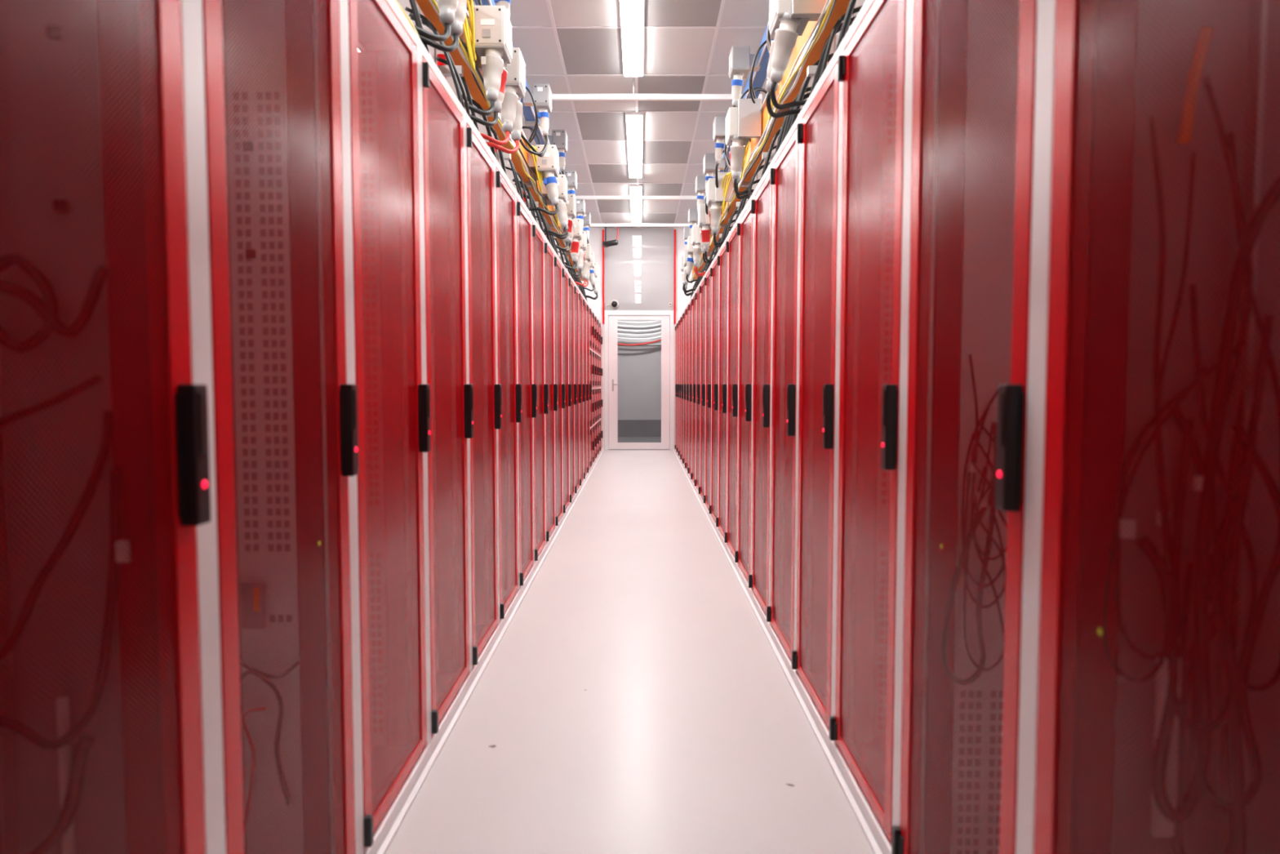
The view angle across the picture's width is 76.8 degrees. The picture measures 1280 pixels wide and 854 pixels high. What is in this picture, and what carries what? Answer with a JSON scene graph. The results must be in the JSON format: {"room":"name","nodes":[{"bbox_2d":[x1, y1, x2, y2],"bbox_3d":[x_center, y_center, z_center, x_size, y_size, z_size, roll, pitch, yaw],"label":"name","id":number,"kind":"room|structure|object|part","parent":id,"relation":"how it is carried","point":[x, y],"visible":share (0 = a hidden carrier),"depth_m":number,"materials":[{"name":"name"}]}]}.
{"room":"server room","nodes":[
{"label":"server room","id":0,"kind":"room"},
{"bbox_2d":[385,449,874,853],"bbox_3d":[0.000,0.894,5.205,5.200,0.100,17.100,0,3,0],"label":"floor","id":1,"kind":"structure","parent":0,"point":[687,732],"depth_m":2.70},
{"bbox_2d":[0,0,226,853],"bbox_3d":[-1.160,0.017,0.886,1.114,2.110,0.628,0,3,0],"label":"rack","id":2,"kind":"object","parent":1,"relation":"on","point":[111,726],"visible":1,"depth_m":1.12,"materials":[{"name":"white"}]},
{"bbox_2d":[202,0,364,853],"bbox_3d":[-1.160,-0.015,1.486,1.114,2.110,0.628,0,3,0],"label":"rack","id":3,"kind":"object","parent":1,"relation":"on","point":[277,81],"visible":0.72,"depth_m":1.70,"materials":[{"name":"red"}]},
{"bbox_2d":[348,0,431,853],"bbox_3d":[-1.160,-0.047,2.085,1.114,2.110,0.628,0,3,0],"label":"rack","id":4,"kind":"object","parent":1,"relation":"on","point":[386,87],"visible":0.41,"depth_m":2.08,"materials":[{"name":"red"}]},
{"bbox_2d":[364,40,473,754],"bbox_3d":[-1.160,-0.078,2.684,1.114,2.110,0.628,0,3,0],"label":"rack","id":5,"kind":"object","parent":1,"relation":"on","point":[445,140],"visible":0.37,"depth_m":2.69,"materials":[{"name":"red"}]},
{"bbox_2d":[427,112,502,681],"bbox_3d":[-1.160,-0.110,3.283,1.114,2.110,0.628,0,3,0],"label":"rack","id":6,"kind":"object","parent":1,"relation":"on","point":[482,179],"visible":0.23,"depth_m":3.32,"materials":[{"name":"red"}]},
{"bbox_2d":[470,158,521,631],"bbox_3d":[-1.160,-0.142,3.882,1.114,2.110,0.628,0,3,0],"label":"rack","id":7,"kind":"object","parent":1,"relation":"on","point":[506,204],"visible":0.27,"depth_m":3.92,"materials":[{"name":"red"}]},
{"bbox_2d":[499,191,537,595],"bbox_3d":[-1.160,-0.174,4.481,1.114,2.110,0.628,0,3,0],"label":"rack","id":8,"kind":"object","parent":1,"relation":"on","point":[524,217],"visible":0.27,"depth_m":4.53,"materials":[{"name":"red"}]},
{"bbox_2d":[532,216,548,569],"bbox_3d":[-1.160,-0.206,5.080,1.114,2.110,0.628,0,3,0],"label":"rack","id":9,"kind":"object","parent":1,"relation":"on","point":[538,244],"visible":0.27,"depth_m":5.12,"materials":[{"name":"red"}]},
{"bbox_2d":[534,235,557,549],"bbox_3d":[-1.160,-0.237,5.680,1.114,2.110,0.628,0,3,0],"label":"rack","id":10,"kind":"object","parent":1,"relation":"on","point":[548,250],"visible":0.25,"depth_m":5.72,"materials":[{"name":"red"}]},
{"bbox_2d":[554,250,565,533],"bbox_3d":[-1.160,-0.269,6.279,1.114,2.110,0.628,0,3,0],"label":"rack","id":11,"kind":"object","parent":1,"relation":"on","point":[557,262],"visible":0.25,"depth_m":6.37,"materials":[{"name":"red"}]},
{"bbox_2d":[561,262,571,518],"bbox_3d":[-1.160,-0.301,6.878,1.114,2.110,0.628,0,3,0],"label":"rack","id":12,"kind":"object","parent":1,"relation":"on","point":[564,271],"visible":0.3,"depth_m":6.98,"materials":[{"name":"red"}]},
{"bbox_2d":[568,272,577,508],"bbox_3d":[-1.160,-0.333,7.477,1.114,2.110,0.628,0,3,0],"label":"rack","id":13,"kind":"object","parent":1,"relation":"on","point":[571,282],"visible":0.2,"depth_m":7.57,"materials":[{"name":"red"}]},
{"bbox_2d":[573,281,581,497],"bbox_3d":[-1.160,-0.365,8.076,1.114,2.110,0.628,0,3,0],"label":"rack","id":14,"kind":"object","parent":1,"relation":"on","point":[577,488],"visible":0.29,"depth_m":8.21,"materials":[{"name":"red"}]},
{"bbox_2d":[578,288,585,489],"bbox_3d":[-1.160,-0.397,8.675,1.114,2.110,0.628,0,3,0],"label":"rack","id":15,"kind":"object","parent":1,"relation":"on","point":[580,295],"visible":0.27,"depth_m":8.78,"materials":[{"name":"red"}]},
{"bbox_2d":[582,295,588,484],"bbox_3d":[-1.160,-0.428,9.275,1.114,2.110,0.628,0,3,0],"label":"rack","id":16,"kind":"object","parent":1,"relation":"on","point":[584,318],"visible":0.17,"depth_m":9.43,"materials":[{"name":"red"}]},
{"bbox_2d":[586,300,591,476],"bbox_3d":[-1.160,-0.460,9.874,1.114,2.110,0.628,0,3,0],"label":"rack","id":17,"kind":"object","parent":1,"relation":"on","point":[587,303],"visible":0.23,"depth_m":10.04,"materials":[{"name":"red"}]},
{"bbox_2d":[589,305,595,471],"bbox_3d":[-1.160,-0.492,10.473,1.114,2.110,0.628,0,3,0],"label":"rack","id":18,"kind":"object","parent":1,"relation":"on","point":[591,327],"visible":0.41,"depth_m":10.58,"materials":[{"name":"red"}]},
{"bbox_2d":[592,311,596,466],"bbox_3d":[-1.160,-0.524,11.072,1.114,2.110,0.628,0,3,0],"label":"rack","id":19,"kind":"object","parent":1,"relation":"on","point":[594,336],"visible":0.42,"depth_m":11.24,"materials":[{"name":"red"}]},
{"bbox_2d":[595,314,599,462],"bbox_3d":[-1.160,-0.556,11.671,1.114,2.110,0.628,0,3,0],"label":"rack","id":20,"kind":"object","parent":1,"relation":"on","point":[597,339],"visible":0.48,"depth_m":11.81,"materials":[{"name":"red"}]},
{"bbox_2d":[597,318,600,457],"bbox_3d":[-1.160,-0.588,12.270,1.114,2.110,0.628,0,3,0],"label":"rack","id":21,"kind":"object","parent":1,"relation":"on","point":[599,340],"visible":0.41,"depth_m":12.43,"materials":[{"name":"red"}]},
{"bbox_2d":[599,320,603,454],"bbox_3d":[-1.160,-0.619,12.870,1.114,2.110,0.628,0,3,0],"label":"rack","id":22,"kind":"object","parent":1,"relation":"on","point":[601,342],"visible":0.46,"depth_m":12.98,"materials":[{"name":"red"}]},
{"bbox_2d":[600,323,603,451],"bbox_3d":[-0.656,-0.649,13.426,0.062,2.110,0.473,0,3,0],"label":"rack","id":23,"kind":"object","parent":1,"relation":"on","point":[601,323],"visible":0.29,"depth_m":13.54,"materials":[{"name":"white"}]},
{"bbox_2d":[488,689,794,786],"bbox_3d":[-0.019,0.982,2.604,0.901,0.001,0.715,0,3,0],"label":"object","id":24,"kind":"structure","parent":1,"relation":"on","point":[493,745],"depth_m":2.49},
{"bbox_2d":[674,324,675,451],"bbox_3d":[0.607,-0.649,13.421,0.062,2.110,0.483,0,3,0],"label":"rack","id":25,"kind":"object","parent":1,"relation":"on","point":[675,324],"visible":0.27,"depth_m":13.57,"materials":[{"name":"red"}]},
{"bbox_2d":[674,320,677,454],"bbox_3d":[1.111,-0.619,12.861,1.114,2.110,0.628,0,3,0],"label":"rack","id":26,"kind":"object","parent":1,"relation":"on","point":[676,328],"visible":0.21,"depth_m":12.82,"materials":[{"name":"white"}]},
{"bbox_2d":[675,316,679,457],"bbox_3d":[1.111,-0.587,12.262,1.114,2.110,0.628,0,3,0],"label":"rack","id":27,"kind":"object","parent":1,"relation":"on","point":[677,325],"visible":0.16,"depth_m":12.45,"materials":[{"name":"white"}]},
{"bbox_2d":[678,314,681,462],"bbox_3d":[1.111,-0.555,11.663,1.114,2.110,0.628,0,3,0],"label":"rack","id":28,"kind":"object","parent":1,"relation":"on","point":[679,321],"visible":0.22,"depth_m":11.70,"materials":[{"name":"white"}]},
{"bbox_2d":[680,310,684,466],"bbox_3d":[1.111,-0.523,11.064,1.114,2.110,0.628,0,3,0],"label":"rack","id":29,"kind":"object","parent":1,"relation":"on","point":[682,318],"visible":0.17,"depth_m":11.06,"materials":[{"name":"white"}]},
{"bbox_2d":[682,306,686,471],"bbox_3d":[1.111,-0.492,10.464,1.114,2.110,0.628,0,3,0],"label":"rack","id":30,"kind":"object","parent":1,"relation":"on","point":[684,316],"visible":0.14,"depth_m":10.47,"materials":[{"name":"white"}]},
{"bbox_2d":[684,300,689,476],"bbox_3d":[1.111,-0.460,9.865,1.114,2.110,0.628,0,3,0],"label":"rack","id":31,"kind":"object","parent":1,"relation":"on","point":[686,311],"visible":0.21,"depth_m":9.90,"materials":[{"name":"white"}]},
{"bbox_2d":[687,294,695,482],"bbox_3d":[1.111,-0.428,9.266,1.114,2.110,0.628,0,3,0],"label":"rack","id":32,"kind":"object","parent":1,"relation":"on","point":[690,306],"visible":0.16,"depth_m":9.33,"materials":[{"name":"white"}]},
{"bbox_2d":[690,287,699,490],"bbox_3d":[1.111,-0.396,8.667,1.114,2.110,0.628,0,3,0],"label":"rack","id":33,"kind":"object","parent":1,"relation":"on","point":[693,476],"visible":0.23,"depth_m":8.71,"materials":[{"name":"white"}]},
{"bbox_2d":[694,280,705,498],"bbox_3d":[1.111,-0.364,8.068,1.114,2.110,0.628,0,3,0],"label":"rack","id":34,"kind":"object","parent":1,"relation":"on","point":[697,295],"visible":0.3,"depth_m":8.10,"materials":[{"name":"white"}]},
{"bbox_2d":[698,272,711,507],"bbox_3d":[1.111,-0.333,7.469,1.114,2.110,0.628,0,3,0],"label":"rack","id":35,"kind":"object","parent":1,"relation":"on","point":[703,342],"visible":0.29,"depth_m":7.49,"materials":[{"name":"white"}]},
{"bbox_2d":[703,261,718,519],"bbox_3d":[1.111,-0.301,6.870,1.114,2.110,0.628,0,3,0],"label":"rack","id":36,"kind":"object","parent":1,"relation":"on","point":[708,280],"visible":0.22,"depth_m":6.87,"materials":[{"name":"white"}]},
{"bbox_2d":[709,248,726,531],"bbox_3d":[1.111,-0.269,6.270,1.114,2.110,0.628,0,3,0],"label":"rack","id":37,"kind":"object","parent":1,"relation":"on","point":[715,386],"visible":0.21,"depth_m":6.28,"materials":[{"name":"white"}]},
{"bbox_2d":[715,233,737,549],"bbox_3d":[1.111,-0.237,5.671,1.114,2.110,0.628,0,3,0],"label":"rack","id":38,"kind":"object","parent":1,"relation":"on","point":[722,524],"visible":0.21,"depth_m":5.71,"materials":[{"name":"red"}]},
{"bbox_2d":[724,213,751,569],"bbox_3d":[1.111,-0.205,5.072,1.114,2.110,0.628,0,3,0],"label":"rack","id":39,"kind":"object","parent":1,"relation":"on","point":[733,370],"visible":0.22,"depth_m":5.05,"materials":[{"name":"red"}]},
{"bbox_2d":[734,189,764,595],"bbox_3d":[1.111,-0.173,4.473,1.114,2.110,0.628,0,3,0],"label":"rack","id":40,"kind":"object","parent":1,"relation":"on","point":[744,569],"visible":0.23,"depth_m":4.45,"materials":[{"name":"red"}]},
{"bbox_2d":[748,155,795,629],"bbox_3d":[1.111,-0.142,3.874,1.114,2.110,0.628,0,3,0],"label":"rack","id":41,"kind":"object","parent":1,"relation":"on","point":[761,598],"visible":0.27,"depth_m":3.87,"materials":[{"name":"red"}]},
{"bbox_2d":[766,108,833,678],"bbox_3d":[1.111,-0.110,3.275,1.114,2.110,0.628,0,3,0],"label":"rack","id":42,"kind":"object","parent":1,"relation":"on","point":[783,633],"visible":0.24,"depth_m":3.24,"materials":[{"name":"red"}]},
{"bbox_2d":[791,37,895,751],"bbox_3d":[1.111,-0.078,2.675,1.114,2.110,0.628,0,3,0],"label":"rack","id":43,"kind":"object","parent":1,"relation":"on","point":[816,686],"visible":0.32,"depth_m":2.65,"materials":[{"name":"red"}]},
{"bbox_2d":[829,0,939,853],"bbox_3d":[1.111,-0.046,2.076,1.114,2.110,0.628,0,3,0],"label":"rack","id":44,"kind":"object","parent":1,"relation":"on","point":[870,766],"visible":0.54,"depth_m":2.02,"materials":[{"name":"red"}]},
{"bbox_2d":[891,0,1056,853],"bbox_3d":[1.111,-0.014,1.477,1.114,2.110,0.628,0,3,0],"label":"rack","id":45,"kind":"object","parent":1,"relation":"on","point":[996,68],"visible":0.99,"depth_m":1.62,"materials":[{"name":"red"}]},
{"bbox_2d":[1033,0,1279,853],"bbox_3d":[1.111,0.018,0.878,1.114,2.110,0.628,0,3,0],"label":"rack","id":46,"kind":"object","parent":1,"relation":"on","point":[1158,725],"visible":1,"depth_m":1.13,"materials":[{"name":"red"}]},
{"bbox_2d":[395,0,866,227],"bbox_3d":[0.000,-2.937,5.001,5.400,0.107,17.300,0,3,0],"label":"ceiling","id":47,"kind":"structure","parent":0,"point":[571,46],"depth_m":6.94,"materials":[{"name":"tile"}]},
{"bbox_2d":[358,0,598,302],"bbox_3d":[-1.135,-2.095,5.346,0.972,1.625,15.901,0,3,0],"label":"cables","id":48,"kind":"object","parent":47,"relation":"hanging from","point":[477,47],"visible":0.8,"depth_m":4.67,"materials":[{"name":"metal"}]},
{"bbox_2d":[602,222,618,247],"bbox_3d":[-0.474,-3.110,13.064,0.251,0.423,0.379,0,3,0],"label":"camera","id":49,"kind":"object","parent":47,"relation":"attached to","point":[606,243],"visible":0.91,"depth_m":12.94,"materials":[{"name":"black plastic"}]},
{"bbox_2d":[619,0,644,76],"bbox_3d":[-0.055,-2.902,5.624,0.170,0.040,2.340,0,3,0],"label":"ceiling light","id":50,"kind":"object","parent":47,"relation":"attached to","point":[632,11],"depth_m":6.00,"materials":[{"name":"white plastic"}]},
{"bbox_2d":[625,112,643,177],"bbox_3d":[-0.055,-3.079,8.959,0.170,0.040,2.340,0,3,0],"label":"ceiling light","id":51,"kind":"object","parent":47,"relation":"attached to","point":[634,121],"depth_m":8.66,"materials":[{"name":"white plastic"}]},
{"bbox_2d":[629,184,642,222],"bbox_3d":[-0.055,-3.230,11.795,0.170,0.040,2.340,0,3,0],"label":"ceiling light","id":52,"kind":"object","parent":47,"relation":"attached to","point":[636,206],"depth_m":11.62,"materials":[{"name":"white plastic"}]},
{"bbox_2d":[680,0,897,297],"bbox_3d":[1.090,-2.095,5.346,0.966,1.625,15.901,0,3,0],"label":"cables","id":53,"kind":"object","parent":47,"relation":"hanging from","point":[794,48],"visible":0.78,"depth_m":5.63,"materials":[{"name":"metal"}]},
{"bbox_2d":[608,315,661,436],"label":"window","id":54,"kind":"structure","parent":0,"point":[639,366],"depth_m":17.16,"materials":[{"name":"glass"}]},
{"bbox_2d":[608,318,661,346],"bbox_3d":[0.001,-2.155,16.834,2.418,0.917,0.087,0,3,0],"label":"hanging cables","id":55,"kind":"object","parent":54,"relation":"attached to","point":[655,321],"visible":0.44,"depth_m":16.80,"materials":[{"name":"white"}]},
{"bbox_2d":[543,227,729,449],"bbox_3d":[0.000,-1.479,13.691,5.400,3.740,0.100,0,3,0],"label":"wall","id":56,"kind":"structure","parent":0,"point":[595,241],"depth_m":13.59,"materials":[{"name":"paint"}]},
{"bbox_2d":[376,448,604,853],"bbox_3d":[-0.615,0.839,5.187,0.016,0.012,17.070,0,3,0],"label":"trim","id":57,"kind":"structure","parent":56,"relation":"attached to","point":[388,840],"depth_m":2.67,"materials":[{"name":"white metal"}]},
{"bbox_2d":[604,228,673,310],"bbox_3d":[-0.015,-2.653,13.587,1.166,1.365,0.018,0,3,0],"label":"transom panel","id":58,"kind":"object","parent":56,"relation":"attached to","point":[638,270],"visible":1,"depth_m":13.58,"materials":[{"name":"grey paint"}]},
{"bbox_2d":[604,299,618,309],"bbox_3d":[-0.471,-2.059,13.555,0.232,0.157,0.105,0,3,0],"label":"security camera","id":59,"kind":"object","parent":58,"relation":"attached to","point":[614,304],"visible":1,"depth_m":13.55,"materials":[{"name":"white plastic"}]},
{"bbox_2d":[604,310,673,449],"bbox_3d":[-0.015,-0.788,13.685,1.170,2.360,0.144,0,3,0],"label":"door frame","id":60,"kind":"structure","parent":56,"relation":"in","point":[606,313],"depth_m":13.65,"materials":[{"name":"white metal"}]},
{"bbox_3d":[-0.407,-0.706,13.650,0.135,0.200,0.065,0,3,0],"label":"handle","id":61,"kind":"part","parent":60,"relation":"part of","materials":[{"name":"metal"}]},
{"bbox_2d":[608,315,669,448],"bbox_3d":[-0.015,-0.751,13.704,1.030,2.265,0.050,0,3,0],"label":"door leaf","id":62,"kind":"structure","parent":60,"relation":"attached to","point":[613,319],"depth_m":13.68,"materials":[{"name":"white"}]},
{"bbox_2d":[602,229,675,324],"bbox_3d":[-0.015,-2.519,13.559,1.230,1.570,0.048,0,3,0],"label":"trim","id":63,"kind":"structure","parent":56,"relation":"attached to","point":[674,277],"depth_m":13.54,"materials":[{"name":"red metal"}]},
{"bbox_2d":[672,448,882,853],"bbox_3d":[0.566,0.839,5.187,0.016,0.012,17.070,0,3,0],"label":"trim","id":64,"kind":"structure","parent":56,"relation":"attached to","point":[874,846],"depth_m":2.66,"materials":[{"name":"white metal"}]},
{"bbox_2d":[608,436,669,449],"bbox_3d":[0.000,0.345,15.540,3.200,0.100,3.400,0,3,0],"label":"floor","id":65,"kind":"structure","parent":0,"point":[620,439],"depth_m":16.06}
]}

